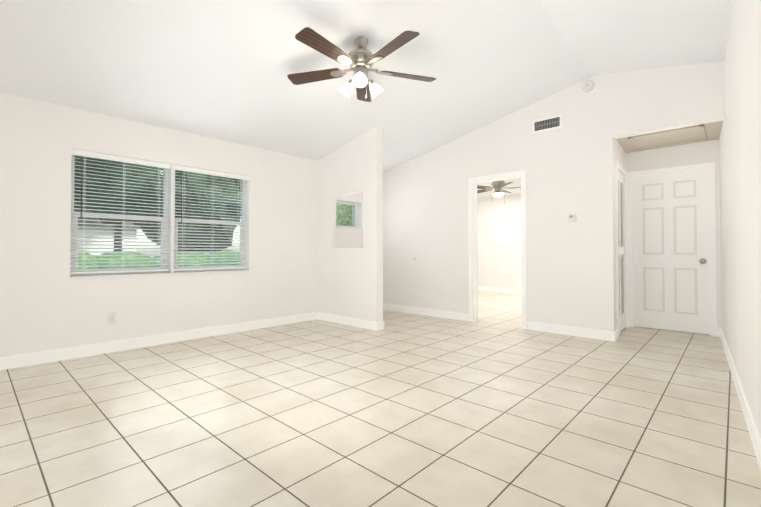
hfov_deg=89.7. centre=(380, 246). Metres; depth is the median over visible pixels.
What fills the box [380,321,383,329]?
baseboard
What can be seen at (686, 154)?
wall
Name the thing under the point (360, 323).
baseboard
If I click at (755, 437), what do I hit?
baseboard
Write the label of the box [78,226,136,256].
house
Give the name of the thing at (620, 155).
wall
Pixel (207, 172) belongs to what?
window blinds
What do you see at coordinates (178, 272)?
window
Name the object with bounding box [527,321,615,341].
baseboard
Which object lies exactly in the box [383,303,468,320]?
baseboard
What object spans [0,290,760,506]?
floor
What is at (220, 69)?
ceiling
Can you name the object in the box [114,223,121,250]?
tree
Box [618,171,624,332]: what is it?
closet door
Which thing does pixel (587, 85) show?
smoke detector
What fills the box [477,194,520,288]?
wall
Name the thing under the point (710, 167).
door frame
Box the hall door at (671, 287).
[632,169,709,334]
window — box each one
[70,155,174,278]
[174,170,249,274]
[336,201,360,228]
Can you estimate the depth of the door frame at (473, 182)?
5.54 m
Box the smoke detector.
[582,80,594,91]
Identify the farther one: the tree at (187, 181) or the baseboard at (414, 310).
the tree at (187, 181)
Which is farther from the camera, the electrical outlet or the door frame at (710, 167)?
the door frame at (710, 167)
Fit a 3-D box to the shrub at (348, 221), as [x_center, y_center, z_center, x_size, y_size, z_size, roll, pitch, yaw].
[-0.754,-0.326,8.782,2.080,3.772,3.257,-1,-1,43]
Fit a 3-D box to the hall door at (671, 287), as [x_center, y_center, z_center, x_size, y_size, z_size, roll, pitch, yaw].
[3.695,0.068,4.906,0.782,2.018,0.107,-1,-1,43]
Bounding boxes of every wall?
[0,92,362,357]
[317,126,382,321]
[383,61,724,331]
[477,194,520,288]
[615,139,625,329]
[626,139,721,327]
[719,0,760,437]
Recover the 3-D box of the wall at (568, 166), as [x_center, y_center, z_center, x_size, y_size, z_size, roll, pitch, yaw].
[1.780,-0.611,5.233,4.780,3.400,0.120,-1,-1,43]
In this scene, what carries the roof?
on the house
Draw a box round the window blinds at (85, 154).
[70,149,170,273]
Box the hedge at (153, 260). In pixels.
[78,250,239,268]
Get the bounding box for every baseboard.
[0,312,315,369]
[316,312,379,330]
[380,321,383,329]
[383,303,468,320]
[478,286,520,292]
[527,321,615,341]
[717,328,760,470]
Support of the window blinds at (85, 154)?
attached to the window at (118, 274)
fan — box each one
[287,27,435,101]
[477,180,520,203]
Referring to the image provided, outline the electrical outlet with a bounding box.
[108,312,115,323]
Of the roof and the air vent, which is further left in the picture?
the roof
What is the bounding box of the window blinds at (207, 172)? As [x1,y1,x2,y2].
[174,165,248,270]
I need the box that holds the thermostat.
[568,214,575,222]
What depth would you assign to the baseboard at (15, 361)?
4.02 m
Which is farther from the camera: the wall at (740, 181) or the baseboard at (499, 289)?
the baseboard at (499, 289)
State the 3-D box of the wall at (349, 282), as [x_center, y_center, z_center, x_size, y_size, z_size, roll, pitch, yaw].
[-0.463,-0.608,5.416,1.240,3.400,0.120,-1,-1,43]
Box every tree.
[74,156,240,250]
[74,195,89,209]
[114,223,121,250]
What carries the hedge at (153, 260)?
on the lawn
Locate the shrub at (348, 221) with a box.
[336,204,351,225]
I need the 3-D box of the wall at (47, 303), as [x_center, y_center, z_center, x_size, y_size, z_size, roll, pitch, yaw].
[-2.302,-0.622,4.455,0.150,3.400,6.810,-1,-1,43]
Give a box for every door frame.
[468,170,526,328]
[615,160,627,337]
[627,162,716,336]
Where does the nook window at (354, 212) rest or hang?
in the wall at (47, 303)
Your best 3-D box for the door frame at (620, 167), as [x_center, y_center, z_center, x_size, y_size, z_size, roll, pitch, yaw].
[3.043,0.038,4.822,0.014,2.090,0.830,-1,-1,39]
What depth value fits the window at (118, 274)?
4.11 m
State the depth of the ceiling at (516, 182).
8.64 m
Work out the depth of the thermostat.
4.62 m
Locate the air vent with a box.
[533,115,561,132]
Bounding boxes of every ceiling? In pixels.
[0,0,733,172]
[477,178,520,197]
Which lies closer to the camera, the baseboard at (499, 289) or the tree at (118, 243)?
the baseboard at (499, 289)
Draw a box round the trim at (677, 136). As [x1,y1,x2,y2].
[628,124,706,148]
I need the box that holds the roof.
[74,209,140,228]
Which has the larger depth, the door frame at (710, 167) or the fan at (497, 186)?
the fan at (497, 186)
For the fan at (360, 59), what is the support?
hanging from the ceiling at (220, 69)
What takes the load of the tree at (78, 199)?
on the lawn

